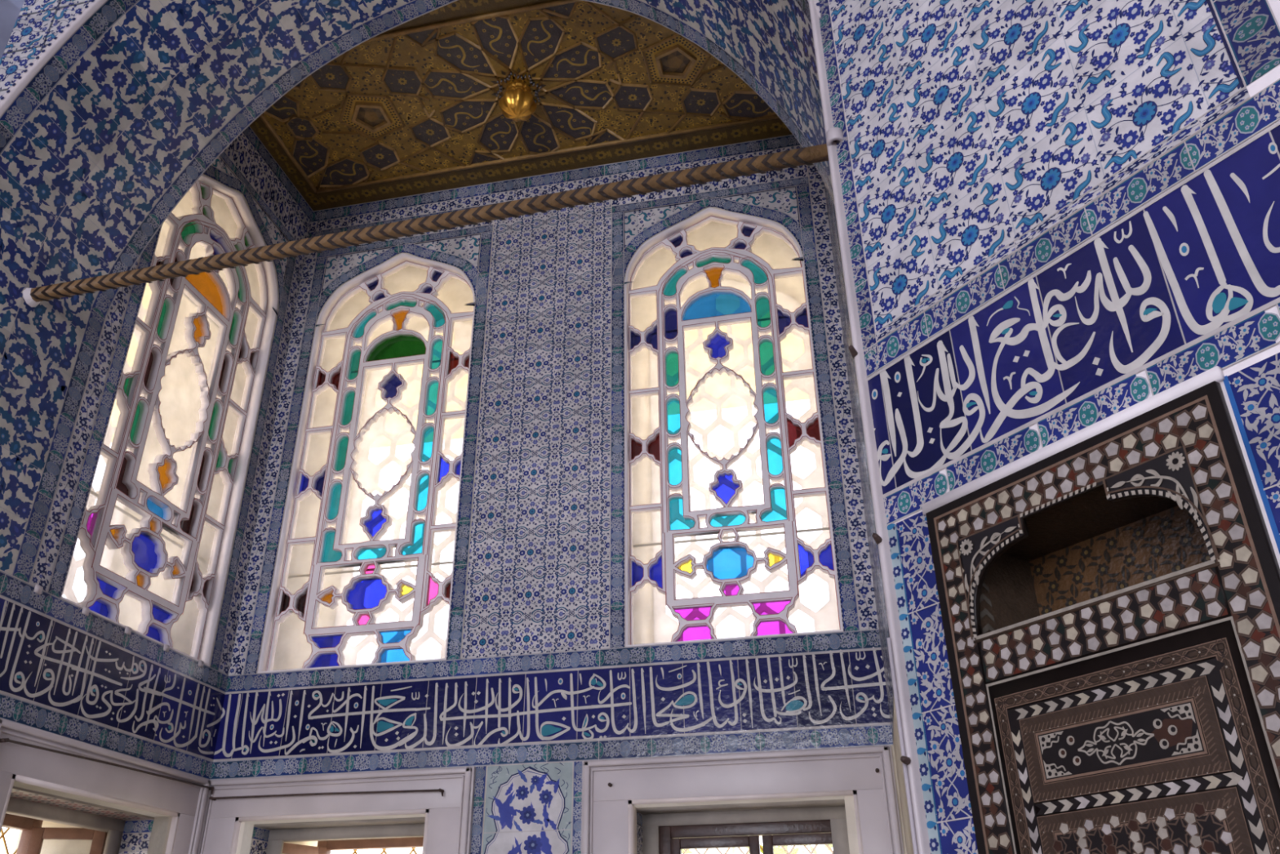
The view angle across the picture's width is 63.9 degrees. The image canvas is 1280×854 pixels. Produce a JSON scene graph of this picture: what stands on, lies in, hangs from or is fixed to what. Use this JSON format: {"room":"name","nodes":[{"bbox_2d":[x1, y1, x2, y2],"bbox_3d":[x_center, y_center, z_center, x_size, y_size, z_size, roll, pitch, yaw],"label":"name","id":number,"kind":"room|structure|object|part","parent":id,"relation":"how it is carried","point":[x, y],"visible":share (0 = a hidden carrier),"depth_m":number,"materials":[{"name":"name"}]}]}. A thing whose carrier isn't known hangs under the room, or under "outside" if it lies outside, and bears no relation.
{"room":"palace pavilion interior","nodes":[
{"label":"palace pavilion interior","id":0,"kind":"room"},
{"bbox_2d":[0,0,24,59],"bbox_3d":[-5.430,-0.839,3.807,4.398,8.400,0.300,17,-33,-29],"label":"wall","id":1,"kind":"structure","parent":0,"point":[10,10],"depth_m":5.78,"materials":[{"name":"white paint"}]},
{"bbox_2d":[0,134,313,853],"bbox_3d":[-3.685,0.428,6.180,1.050,8.400,3.100,-6,-29,10],"label":"wall","id":2,"kind":"structure","parent":0,"point":[179,395],"depth_m":7.79,"materials":[{"name":"beige paint"}]},
{"bbox_2d":[0,826,17,853],"bbox_3d":[-3.956,2.593,5.656,0.014,0.908,1.220,-6,-29,10],"label":"lattice","id":3,"kind":"object","parent":2,"relation":"attached to","point":[2,833],"visible":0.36,"depth_m":6.23,"materials":[{"name":"gold metal"}]},
{"bbox_2d":[2,813,107,853],"bbox_3d":[-3.654,2.573,5.655,0.476,0.928,1.315,-6,-29,10],"label":"window","id":4,"kind":"structure","parent":2,"relation":"in","point":[33,834],"depth_m":6.27,"materials":[{"name":"brown wood"}]},
{"bbox_3d":[-3.863,2.570,5.646,0.070,0.928,1.208,-6,-29,10],"label":"frame","id":5,"kind":"part","parent":4,"relation":"part of","materials":[{"name":"brown wood"}]},
{"bbox_2d":[5,786,154,853],"bbox_3d":[-3.280,2.531,5.587,0.300,0.929,1.316,-6,-29,10],"label":"lining","id":6,"kind":"object","parent":2,"relation":"attached to","point":[136,829],"visible":0.98,"depth_m":6.05,"materials":[{"name":"paint"}]},
{"bbox_2d":[30,254,141,591],"bbox_3d":[-3.241,-0.838,6.423,0.002,3.870,0.131,-6,-29,10],"label":"tile strip","id":7,"kind":"object","parent":2,"relation":"attached to","point":[42,575],"visible":0.52,"depth_m":5.92,"materials":[{"name":"blue tile"}]},
{"bbox_2d":[0,692,213,779],"bbox_3d":[-3.153,1.560,5.463,0.002,0.122,3.060,-6,-29,10],"label":"tile border","id":8,"kind":"structure","parent":2,"relation":"attached to","point":[12,708],"depth_m":5.81,"materials":[{"name":"blue tile"}]},
{"bbox_2d":[0,595,225,760],"bbox_3d":[-3.154,1.310,5.604,0.003,0.453,3.070,-6,-29,10],"label":"frieze","id":9,"kind":"object","parent":2,"relation":"attached to","point":[46,661],"visible":1,"depth_m":5.88,"materials":[{"name":"tile"}]},
{"bbox_2d":[0,569,228,692],"bbox_3d":[-3.158,1.057,5.736,0.002,0.122,3.060,-6,-29,10],"label":"tile border","id":10,"kind":"structure","parent":2,"relation":"attached to","point":[12,588],"depth_m":5.96,"materials":[{"name":"blue tile"}]},
{"bbox_2d":[33,584,43,594],"bbox_3d":[-3.220,0.869,5.495,0.012,0.040,0.045,-6,-29,10],"label":"clip","id":11,"kind":"object","parent":10,"relation":"attached to","point":[37,588],"visible":1,"depth_m":5.49,"materials":[{"name":"grey stone"}]},
{"bbox_2d":[81,606,89,615],"bbox_3d":[-3.141,1.043,5.817,0.012,0.040,0.045,-6,-29,10],"label":"clip","id":12,"kind":"object","parent":10,"relation":"attached to","point":[86,610],"visible":1,"depth_m":5.81,"materials":[{"name":"grey stone"}]},
{"bbox_2d":[124,626,132,635],"bbox_3d":[-3.062,1.217,6.140,0.012,0.040,0.045,-6,-29,10],"label":"clip","id":13,"kind":"object","parent":10,"relation":"attached to","point":[128,629],"visible":1,"depth_m":6.13,"materials":[{"name":"grey stone"}]},
{"bbox_2d":[163,644,169,652],"bbox_3d":[-2.982,1.390,6.463,0.012,0.040,0.045,-6,-29,10],"label":"clip","id":14,"kind":"object","parent":10,"relation":"attached to","point":[166,647],"visible":1,"depth_m":6.46,"materials":[{"name":"grey stone"}]},
{"bbox_2d":[197,659,204,667],"bbox_3d":[-2.903,1.564,6.785,0.012,0.040,0.045,-6,-29,10],"label":"clip","id":15,"kind":"object","parent":10,"relation":"attached to","point":[201,663],"visible":1,"depth_m":6.78,"materials":[{"name":"grey stone"}]},
{"bbox_2d":[61,174,278,666],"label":"window","id":16,"kind":"structure","parent":2,"relation":"in","point":[101,531],"depth_m":7.08,"materials":[{"name":"multicoloured glass"}]},
{"bbox_3d":[-3.297,0.581,6.092,0.001,0.262,0.103,-6,-29,10],"label":"glass pane","id":17,"kind":"part","parent":16,"relation":"part of","materials":[{"name":"purple glass"}]},
{"bbox_3d":[-3.184,0.987,6.453,0.001,0.654,0.826,-6,-29,10],"label":"glass pane","id":18,"kind":"part","parent":16,"relation":"part of","materials":[{"name":"white glass"}]},
{"bbox_3d":[-3.189,0.537,6.697,0.001,0.106,0.265,-6,-29,10],"label":"glass pane","id":19,"kind":"part","parent":16,"relation":"part of","materials":[{"name":"blue glass"}]},
{"label":"glass pane","id":20,"kind":"part","parent":16,"relation":"part of","materials":[{"name":"white glass"}]},
{"label":"glass pane","id":21,"kind":"part","parent":16,"relation":"part of","materials":[{"name":"white glass"}]},
{"label":"glass pane","id":22,"kind":"part","parent":16,"relation":"part of","materials":[{"name":"white glass"}]},
{"bbox_3d":[-3.208,-1.286,7.685,0.001,0.322,0.296,-6,-29,10],"label":"glass pane","id":23,"kind":"part","parent":16,"relation":"part of","materials":[{"name":"white glass"}]},
{"bbox_2d":[47,151,296,670],"bbox_3d":[-3.051,-0.330,7.130,0.005,3.647,1.645,-6,-29,10],"label":"tile surround","id":24,"kind":"object","parent":2,"relation":"attached to","point":[218,171],"visible":0.71,"depth_m":7.17,"materials":[{"name":"blue tile"}]},
{"bbox_2d":[223,137,302,239],"bbox_3d":[-3.084,-2.061,7.996,0.002,0.229,1.770,-6,-29,10],"label":"tile strip","id":25,"kind":"object","parent":2,"relation":"attached to","point":[235,151],"visible":0.64,"depth_m":8.25,"materials":[{"name":"blue tile"}]},
{"bbox_2d":[218,222,309,675],"bbox_3d":[-2.866,-0.017,7.946,0.002,3.870,0.131,-6,-29,10],"label":"tile strip","id":26,"kind":"object","parent":2,"relation":"attached to","point":[230,636],"visible":0.98,"depth_m":7.76,"materials":[{"name":"blue tile"}]},
{"bbox_2d":[236,132,311,231],"bbox_3d":[-3.072,-2.178,8.132,0.002,0.114,1.900,-6,-29,10],"label":"tile strip","id":27,"kind":"object","parent":2,"relation":"attached to","point":[244,141],"visible":0.6,"depth_m":8.42,"materials":[{"name":"blue tile"}]},
{"bbox_2d":[242,125,313,222],"bbox_3d":[-3.073,-2.281,8.187,0.002,0.129,1.900,-6,-29,10],"label":"tile border","id":28,"kind":"structure","parent":2,"relation":"attached to","point":[248,132],"depth_m":8.50,"materials":[{"name":"blue tile"}]},
{"bbox_2d":[22,143,828,306],"bbox_3d":[-1.257,-0.994,5.200,4.386,0.109,0.116,-8,-29,13],"label":"tie beam","id":29,"kind":"structure","parent":2,"relation":"attached to","point":[791,158],"depth_m":5.13,"materials":[{"name":"paint"}]},
{"bbox_2d":[22,288,40,306],"bbox_3d":[-3.356,-0.717,5.671,0.046,0.109,0.116,-6,-29,10],"label":"socket","id":30,"kind":"object","parent":29,"relation":"attached to","point":[28,294],"depth_m":5.63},
{"bbox_2d":[93,1,832,300],"bbox_3d":[-1.247,-2.594,6.106,4.400,3.200,1.200,-6,-29,10],"label":"arch","id":31,"kind":"object","parent":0,"point":[409,2],"visible":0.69,"depth_m":6.45,"materials":[{"name":"blue tile"}]},
{"bbox_2d":[0,0,834,582],"bbox_3d":[-1.511,-1.778,5.712,5.050,4.806,1.225,-6,-29,10],"label":"arch tiling","id":32,"kind":"object","parent":31,"relation":"attached to","point":[105,105],"visible":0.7,"depth_m":5.90,"materials":[{"name":"tile"}]},
{"bbox_2d":[249,0,793,210],"bbox_3d":[-0.937,-2.645,7.800,6.400,0.144,4.000,-6,-29,10],"label":"ceiling","id":33,"kind":"structure","parent":0,"point":[438,70],"depth_m":7.97,"materials":[{"name":"brown paint"}]},
{"bbox_2d":[342,96,401,137],"bbox_3d":[-2.130,-2.426,8.045,0.443,0.026,0.466,-6,-29,10],"label":"coffer","id":34,"kind":"object","parent":33,"relation":"attached to","point":[375,117],"visible":1,"depth_m":8.04,"materials":[{"name":"paint"}]},
{"bbox_3d":[-2.122,-2.426,8.043,0.304,0.026,0.320,-6,-29,10],"label":"gilt moulding","id":35,"kind":"part","parent":34,"relation":"part of","materials":[{"name":"brown wood"}]},
{"bbox_2d":[495,71,542,122],"bbox_3d":[-0.923,-2.448,7.760,0.339,0.280,0.339,-19,-33,30],"label":"boss","id":36,"kind":"object","parent":33,"relation":"attached to","point":[517,104],"visible":1,"depth_m":7.69,"materials":[{"name":"gold metal"}]},
{"bbox_2d":[644,35,707,84],"bbox_3d":[0.281,-2.694,7.596,0.443,0.026,0.466,-6,-29,10],"label":"coffer","id":37,"kind":"object","parent":33,"relation":"attached to","point":[676,60],"visible":1,"depth_m":7.59,"materials":[{"name":"paint"}]},
{"bbox_3d":[0.274,-2.693,7.598,0.304,0.026,0.320,-6,-29,10],"label":"gilt moulding","id":38,"kind":"part","parent":37,"relation":"part of","materials":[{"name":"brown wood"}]},
{"bbox_2d":[235,164,906,853],"bbox_3d":[-0.510,1.086,7.457,6.650,8.400,1.050,-6,-29,10],"label":"wall","id":39,"kind":"structure","parent":0,"point":[293,649],"depth_m":8.13,"materials":[{"name":"beige paint"}]},
{"bbox_2d":[0,717,475,853],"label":"window","id":40,"kind":"structure","parent":39,"relation":"in","point":[448,823],"depth_m":6.35,"materials":[{"name":"white stone"}]},
{"bbox_3d":[-3.054,2.523,5.539,0.162,1.495,1.866,-6,-29,10],"label":"marble window frame","id":41,"kind":"part","parent":40,"relation":"part of","materials":[{"name":"white stone"}]},
{"bbox_2d":[0,737,213,794],"bbox_3d":[-2.973,1.949,5.878,0.049,0.065,1.812,-6,-29,10],"label":"curtain rod","id":42,"kind":"object","parent":40,"relation":"attached to","point":[2,740],"visible":1,"depth_m":5.71,"materials":[{"name":"metal"}]},
{"bbox_2d":[208,788,444,800],"bbox_3d":[-1.987,2.329,6.470,1.601,0.063,0.049,-6,-29,10],"label":"curtain rod","id":43,"kind":"object","parent":40,"relation":"attached to","point":[442,790],"visible":1,"depth_m":6.45,"materials":[{"name":"metal"}]},
{"bbox_2d":[228,231,320,675],"bbox_3d":[-2.802,0.006,7.989,0.113,3.870,0.002,-6,-29,10],"label":"tile strip","id":44,"kind":"object","parent":39,"relation":"attached to","point":[243,630],"visible":0.97,"depth_m":7.80,"materials":[{"name":"blue tile"}]},
{"bbox_2d":[249,816,425,853],"bbox_3d":[-1.858,2.983,6.448,1.242,0.929,0.298,-6,-29,10],"label":"lining","id":45,"kind":"object","parent":39,"relation":"attached to","point":[277,833],"visible":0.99,"depth_m":6.68,"materials":[{"name":"paint"}]},
{"bbox_2d":[282,836,423,853],"bbox_3d":[-1.797,3.155,6.748,1.275,0.912,0.536,-6,-29,10],"label":"window","id":46,"kind":"structure","parent":39,"relation":"in","point":[326,846],"depth_m":7.12,"materials":[{"name":"brown wood"}]},
{"bbox_2d":[257,253,475,672],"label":"window","id":47,"kind":"structure","parent":39,"relation":"in","point":[365,597],"depth_m":7.89,"materials":[{"name":"multicoloured glass"}]},
{"bbox_3d":[-2.476,1.279,7.396,0.218,0.262,0.001,-6,-29,10],"label":"glass pane","id":48,"kind":"part","parent":47,"relation":"part of","materials":[{"name":"glass"}]},
{"bbox_3d":[-2.076,0.169,7.896,0.452,2.501,0.001,-6,-29,10],"label":"glass pane","id":49,"kind":"part","parent":47,"relation":"part of","materials":[{"name":"glass"}]},
{"bbox_3d":[-2.071,-0.339,8.168,0.545,1.548,0.001,-6,-29,10],"label":"glass pane","id":50,"kind":"part","parent":47,"relation":"part of","materials":[{"name":"white glass"}]},
{"label":"glass pane","id":51,"kind":"part","parent":47,"relation":"part of","materials":[{"name":"white glass"}]},
{"label":"glass pane","id":52,"kind":"part","parent":47,"relation":"part of","materials":[{"name":"glass"}]},
{"label":"glass pane","id":53,"kind":"part","parent":47,"relation":"part of","materials":[{"name":"white glass"}]},
{"label":"glass pane","id":54,"kind":"part","parent":47,"relation":"part of","materials":[{"name":"glass"}]},
{"bbox_3d":[-1.675,1.528,7.065,0.283,0.258,0.001,-6,-29,10],"label":"glass pane","id":55,"kind":"part","parent":47,"relation":"part of","materials":[{"name":"blue glass"}]},
{"bbox_3d":[-1.946,-0.630,8.294,0.530,0.253,0.001,-6,-29,10],"label":"glass pane","id":56,"kind":"part","parent":47,"relation":"part of","materials":[{"name":"green glass"}]},
{"label":"glass pane","id":57,"kind":"part","parent":47,"relation":"part of","materials":[{"name":"white glass"}]},
{"bbox_3d":[-1.630,1.167,7.248,0.126,0.120,0.001,-6,-29,10],"label":"glass pane","id":58,"kind":"part","parent":47,"relation":"part of","materials":[{"name":"yellow glass"}]},
{"bbox_2d":[243,224,493,674],"bbox_3d":[-1.971,0.010,7.780,1.585,3.647,0.005,-6,-29,10],"label":"tile surround","id":59,"kind":"object","parent":39,"relation":"attached to","point":[471,254],"visible":0.99,"depth_m":8.04,"materials":[{"name":"blue tile"}]},
{"bbox_2d":[351,847,417,853],"bbox_3d":[-1.670,3.327,7.005,1.168,0.858,0.014,-6,-29,10],"label":"lattice","id":60,"kind":"object","parent":39,"relation":"attached to","point":[413,848],"visible":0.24,"depth_m":7.21,"materials":[{"name":"gold metal"}]},
{"bbox_2d":[308,199,519,237],"bbox_3d":[-0.723,-1.898,8.504,4.400,0.074,0.002,-6,-29,10],"label":"tile border","id":61,"kind":"structure","parent":39,"relation":"attached to","point":[330,231],"depth_m":8.80,"materials":[{"name":"blue tile"}]},
{"bbox_2d":[363,220,493,244],"bbox_3d":[-1.988,-1.659,8.686,1.580,0.159,0.002,-6,-29,10],"label":"tile strip","id":62,"kind":"object","parent":39,"relation":"attached to","point":[482,223],"visible":0.11,"depth_m":8.57,"materials":[{"name":"tile"}]},
{"bbox_2d":[470,765,487,853],"bbox_3d":[-0.996,2.644,6.123,0.099,1.200,0.002,-6,-29,10],"label":"tile border","id":63,"kind":"structure","parent":39,"relation":"attached to","point":[481,771],"depth_m":6.28,"materials":[{"name":"blue tile"}]},
{"bbox_2d":[482,761,573,853],"bbox_3d":[-0.676,2.610,6.063,0.550,1.197,0.003,-6,-29,10],"label":"tilework","id":64,"kind":"object","parent":39,"relation":"attached to","point":[528,806],"visible":1,"depth_m":6.22,"materials":[{"name":"tile"}]},
{"bbox_2d":[461,199,611,658],"bbox_3d":[-0.706,-0.197,7.583,1.000,3.800,0.002,-6,-29,10],"label":"tilework","id":65,"kind":"object","parent":39,"relation":"attached to","point":[538,581],"visible":0.95,"depth_m":7.40,"materials":[{"name":"tile"}]},
{"bbox_2d":[209,724,893,779],"bbox_3d":[-0.682,2.029,6.378,4.400,0.122,0.002,-6,-29,10],"label":"tile border","id":66,"kind":"structure","parent":39,"relation":"attached to","point":[880,734],"depth_m":6.34,"materials":[{"name":"blue tile"}]},
{"bbox_2d":[213,646,890,760],"bbox_3d":[-0.667,1.773,6.512,4.467,0.475,0.003,-6,-29,10],"label":"frieze","id":67,"kind":"object","parent":39,"relation":"attached to","point":[847,687],"visible":0.99,"depth_m":6.48,"materials":[{"name":"tile"}]},
{"bbox_2d":[225,628,880,692],"bbox_3d":[-0.687,1.526,6.650,4.400,0.122,0.002,-6,-29,10],"label":"tile border","id":68,"kind":"structure","parent":39,"relation":"attached to","point":[863,638],"depth_m":6.62,"materials":[{"name":"blue tile"}]},
{"bbox_2d":[311,134,800,222],"bbox_3d":[-0.725,-2.081,8.603,4.400,0.129,0.002,-6,-29,10],"label":"tile border","id":69,"kind":"structure","parent":39,"relation":"attached to","point":[789,140],"depth_m":8.60,"materials":[{"name":"blue tile"}]},
{"bbox_2d":[309,145,803,231],"bbox_3d":[-0.724,-1.977,8.547,4.400,0.114,0.002,-6,-29,10],"label":"tile strip","id":70,"kind":"object","parent":39,"relation":"attached to","point":[532,192],"visible":0.78,"depth_m":8.62,"materials":[{"name":"blue tile"}]},
{"bbox_2d":[571,760,582,853],"bbox_3d":[-0.356,2.573,6.004,0.099,1.200,0.002,-6,-29,10],"label":"tile border","id":71,"kind":"structure","parent":39,"relation":"attached to","point":[577,766],"depth_m":6.17,"materials":[{"name":"blue tile"}]},
{"bbox_2d":[612,164,808,205],"bbox_3d":[0.543,-1.940,8.215,1.580,0.159,0.002,-6,-29,10],"label":"tile strip","id":72,"kind":"object","parent":39,"relation":"attached to","point":[802,171],"visible":0.61,"depth_m":8.18,"materials":[{"name":"blue tile"}]},
{"bbox_2d":[624,207,843,646],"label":"window","id":73,"kind":"structure","parent":39,"relation":"in","point":[729,565],"depth_m":7.46,"materials":[{"name":"multicoloured glass"}]},
{"bbox_3d":[0.583,-1.130,7.942,0.171,0.222,0.001,-6,-29,10],"label":"glass pane","id":74,"kind":"part","parent":73,"relation":"part of","materials":[{"name":"orange glass"}]},
{"bbox_3d":[0.594,0.000,7.330,0.530,2.327,0.001,-6,-29,10],"label":"glass pane","id":75,"kind":"part","parent":73,"relation":"part of","materials":[{"name":"white glass"}]},
{"label":"glass pane","id":76,"kind":"part","parent":73,"relation":"part of","materials":[{"name":"white glass"}]},
{"label":"glass pane","id":77,"kind":"part","parent":73,"relation":"part of","materials":[{"name":"white glass"}]},
{"label":"glass pane","id":78,"kind":"part","parent":73,"relation":"part of","materials":[{"name":"white glass"}]},
{"bbox_3d":[0.596,0.108,7.272,1.342,0.262,0.001,-6,-29,10],"label":"glass pane","id":79,"kind":"part","parent":73,"relation":"part of","materials":[{"name":"white glass"}]},
{"bbox_3d":[0.604,0.919,6.833,0.734,0.120,0.001,-6,-29,10],"label":"glass pane","id":80,"kind":"part","parent":73,"relation":"part of","materials":[{"name":"glass"}]},
{"label":"glass pane","id":81,"kind":"part","parent":73,"relation":"part of","materials":[{"name":"glass"}]},
{"bbox_3d":[0.607,1.214,6.673,0.792,0.394,0.001,-6,-29,10],"label":"glass pane","id":82,"kind":"part","parent":73,"relation":"part of","materials":[{"name":"pink glass"}]},
{"bbox_2d":[608,176,860,648],"bbox_3d":[0.560,-0.271,7.309,1.585,3.647,0.005,-6,-29,10],"label":"tile surround","id":83,"kind":"object","parent":39,"relation":"attached to","point":[791,207],"visible":1,"depth_m":7.56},
{"bbox_2d":[581,744,904,853],"bbox_3d":[0.566,2.615,5.780,1.840,1.495,0.162,-6,-29,10],"label":"window frame","id":84,"kind":"structure","parent":39,"relation":"in","point":[608,814],"depth_m":6.00,"materials":[{"name":"white stone"}]},
{"bbox_2d":[636,799,849,853],"bbox_3d":[0.615,2.708,5.988,1.242,0.929,0.298,-6,-29,10],"label":"lining","id":85,"kind":"object","parent":39,"relation":"attached to","point":[649,820],"visible":1,"depth_m":6.19,"materials":[{"name":"paint"}]},
{"bbox_2d":[658,819,832,853],"bbox_3d":[0.721,2.781,6.043,1.220,0.850,0.090,-6,-29,10],"label":"window","id":86,"kind":"structure","parent":39,"relation":"in","point":[673,838],"depth_m":6.20,"materials":[{"name":"brown wood"}]},
{"bbox_3d":[0.458,2.834,6.056,0.540,0.775,0.050,-6,-29,10],"label":"sash","id":87,"kind":"part","parent":86,"relation":"part of","materials":[{"name":"brown wood"}]},
{"bbox_3d":[1.005,2.773,5.954,0.540,0.775,0.050,-6,-29,10],"label":"sash","id":88,"kind":"part","parent":86,"relation":"part of","materials":[{"name":"brown wood"}]},
{"bbox_2d":[682,844,833,853],"bbox_3d":[0.732,2.975,6.453,1.260,0.908,0.014,-6,-29,10],"label":"lattice","id":89,"kind":"object","parent":39,"relation":"attached to","point":[827,845],"visible":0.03,"depth_m":6.58,"materials":[{"name":"gold metal"}]},
{"bbox_2d":[807,163,878,630],"bbox_3d":[1.391,-0.461,7.210,0.113,3.870,0.002,-6,-29,10],"label":"tile strip","id":90,"kind":"object","parent":39,"relation":"attached to","point":[868,616],"visible":0.91,"depth_m":7.01,"materials":[{"name":"blue tile"}]},
{"bbox_2d":[834,206,913,853],"bbox_3d":[1.719,-0.163,5.193,1.200,8.400,3.060,-6,-29,10],"label":"wall","id":91,"kind":"structure","parent":0,"point":[909,850],"depth_m":5.15,"materials":[{"name":"beige paint"}]},
{"bbox_2d":[823,181,893,741],"bbox_3d":[1.259,-0.651,6.331,0.002,4.750,1.754,-6,-29,10],"label":"tile strip","id":92,"kind":"object","parent":91,"relation":"attached to","point":[876,571],"visible":0.74,"depth_m":5.78,"materials":[{"name":"tile"}]},
{"bbox_2d":[828,0,1279,567],"bbox_3d":[1.587,-1.232,3.216,0.450,8.400,2.300,17,-33,-29],"label":"wall","id":93,"kind":"structure","parent":0,"point":[1273,75],"depth_m":2.58,"materials":[{"name":"white paint"}]},
{"bbox_2d":[826,127,843,146],"bbox_3d":[0.778,-1.152,4.092,0.068,0.061,0.068,-6,-29,10],"label":"socket","id":94,"kind":"object","parent":93,"relation":"attached to","point":[834,134],"visible":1,"depth_m":4.07,"materials":[{"name":"metal"}]},
{"bbox_2d":[818,0,878,359],"bbox_3d":[0.783,-2.178,4.646,0.002,4.400,0.092,17,-33,-29],"label":"tile border","id":95,"kind":"structure","parent":93,"relation":"attached to","point":[864,302],"depth_m":3.95,"materials":[{"name":"blue tile"}]},
{"bbox_2d":[887,523,942,853],"bbox_3d":[0.813,1.020,2.921,0.002,1.613,0.050,17,-33,-29],"label":"tile strip","id":96,"kind":"object","parent":93,"relation":"attached to","point":[935,843],"visible":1,"depth_m":3.04,"materials":[{"name":"blue tile"}]},
{"bbox_2d":[896,511,977,853],"bbox_3d":[0.862,0.978,2.857,0.002,1.585,0.136,17,-33,-29],"label":"tilework","id":97,"kind":"object","parent":93,"relation":"attached to","point":[945,756],"visible":1,"depth_m":2.98,"materials":[{"name":"tile"}]},
{"bbox_2d":[829,0,1241,331],"bbox_3d":[1.166,-2.488,4.138,0.002,4.305,1.318,17,-33,-29],"label":"tilework","id":98,"kind":"object","parent":93,"relation":"attached to","point":[971,124],"visible":1,"depth_m":3.36,"materials":[{"name":"tile"}]},
{"bbox_2d":[875,86,1249,342],"bbox_3d":[1.186,-0.583,3.101,0.002,0.040,1.330,17,-33,-29],"label":"tile strip","id":99,"kind":"object","parent":93,"relation":"attached to","point":[1242,95],"visible":1,"depth_m":2.99,"materials":[{"name":"tile"}]},
{"bbox_2d":[862,78,1279,377],"bbox_3d":[1.348,-0.637,2.850,0.002,0.109,2.100,17,-33,-29],"label":"tile border","id":100,"kind":"structure","parent":93,"relation":"attached to","point":[1261,110],"depth_m":2.93,"materials":[{"name":"blue tile"}]},
{"bbox_2d":[866,120,1279,497],"bbox_3d":[1.347,-0.384,2.719,0.003,0.467,2.114,17,-33,-29],"label":"frieze","id":101,"kind":"object","parent":93,"relation":"attached to","point":[1201,258],"visible":0.99,"depth_m":2.84,"materials":[{"name":"tile"}]},
{"bbox_2d":[921,365,1225,515],"bbox_3d":[1.141,0.064,2.829,0.020,0.033,0.960,17,-33,-29],"label":"fillet","id":102,"kind":"object","parent":93,"relation":"attached to","point":[1215,374],"visible":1,"depth_m":2.75,"materials":[{"name":"white stone"}]},
{"bbox_2d":[882,302,1279,525],"bbox_3d":[1.364,-0.149,2.567,0.002,0.100,2.100,17,-33,-29],"label":"tile border","id":103,"kind":"structure","parent":93,"relation":"attached to","point":[1260,331],"depth_m":2.75,"materials":[{"name":"blue tile"}]},
{"bbox_2d":[925,381,1279,853],"bbox_3d":[1.274,0.936,2.449,0.326,1.862,0.932,17,-33,-29],"label":"upper cabinet","id":104,"kind":"object","parent":93,"relation":"attached to","point":[1109,602],"visible":1,"depth_m":2.53,"materials":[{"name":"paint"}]},
{"bbox_2d":[973,561,1220,643],"bbox_3d":[1.267,0.498,2.692,0.324,0.008,0.721,17,-33,-29],"label":"niche shelf","id":105,"kind":"object","parent":104,"relation":"attached to","point":[1205,569],"depth_m":2.57,"materials":[{"name":"brown wood"}]},
{"bbox_3d":[1.152,1.144,2.248,0.017,1.308,0.694,17,-33,-29],"label":"door","id":106,"kind":"part","parent":104,"relation":"part of","materials":[{"name":"brown wood"}]},
{"bbox_2d":[1206,0,1279,88],"bbox_3d":[1.556,-2.827,3.631,0.002,4.400,0.128,17,-33,-29],"label":"tile border","id":107,"kind":"structure","parent":93,"relation":"attached to","point":[1251,28],"depth_m":2.65,"materials":[{"name":"blue tile"}]},
{"bbox_2d":[1222,375,1279,553],"bbox_3d":[1.416,0.570,2.100,0.001,1.572,0.012,17,-33,-29],"label":"edging","id":108,"kind":"object","parent":93,"relation":"attached to","point":[1226,382],"visible":1,"depth_m":2.36,"materials":[{"name":"tile"}]},
{"bbox_2d":[1227,352,1279,535],"bbox_3d":[1.539,0.479,1.933,0.002,1.570,0.445,17,-33,-29],"label":"tilework","id":109,"kind":"object","parent":93,"relation":"attached to","point":[1255,388],"visible":1,"depth_m":2.37,"materials":[{"name":"tile"}]},
{"bbox_3d":[-2.125,1.374,-0.989,13.600,0.120,16.100,-6,-29,10],"label":"floor","id":110,"kind":"structure","parent":0,"visible":0},
{"bbox_2d":[808,0,930,853],"bbox_3d":[0.776,-0.781,3.928,0.044,8.300,0.046,-6,-29,10],"label":"trim","id":111,"kind":"structure","parent":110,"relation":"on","point":[891,599],"depth_m":3.40,"materials":[{"name":"grey stone"}]},
{"bbox_2d":[848,345,857,358],"bbox_3d":[0.752,-0.267,3.613,0.026,0.026,0.068,-12,-31,21],"label":"stub","id":112,"kind":"object","parent":111,"relation":"attached to","point":[854,353],"visible":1,"depth_m":3.60,"materials":[{"name":"metal"}]},
{"bbox_2d":[871,533,882,544],"bbox_3d":[0.758,0.354,3.277,0.026,0.026,0.068,-12,-31,21],"label":"stub","id":113,"kind":"object","parent":111,"relation":"attached to","point":[877,539],"visible":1,"depth_m":3.26,"materials":[{"name":"metal"}]},
{"bbox_2d":[886,637,918,853],"bbox_3d":[0.772,1.753,2.539,0.013,2.520,0.013,-6,-29,10],"label":"cable","id":114,"kind":"object","parent":111,"relation":"attached to","point":[889,641],"visible":1,"depth_m":2.98,"materials":[{"name":"white plastic"}]},
{"bbox_2d":[900,755,911,764],"bbox_3d":[0.764,0.955,2.951,0.026,0.026,0.068,-12,-31,21],"label":"stub","id":115,"kind":"object","parent":111,"relation":"attached to","point":[906,760],"visible":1,"depth_m":2.93,"materials":[{"name":"grey metal"}]},
{"label":"outside","id":116,"kind":"structure","parent":0,"visible":0},
{"bbox_2d":[681,848,693,853],"bbox_3d":[-0.691,7.375,11.853,3.098,7.530,3.057,-6,-29,10],"label":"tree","id":117,"kind":"object","parent":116,"point":[688,851],"visible":0.02,"depth_m":13.16,"materials":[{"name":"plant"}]},
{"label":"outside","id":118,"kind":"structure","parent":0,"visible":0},
{"bbox_2d":[731,835,832,853],"bbox_3d":[2.593,8.080,12.831,3.025,7.162,3.042,-6,-29,10],"label":"tree","id":119,"kind":"object","parent":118,"point":[778,850],"visible":0.05,"depth_m":13.37,"materials":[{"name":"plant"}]}
]}

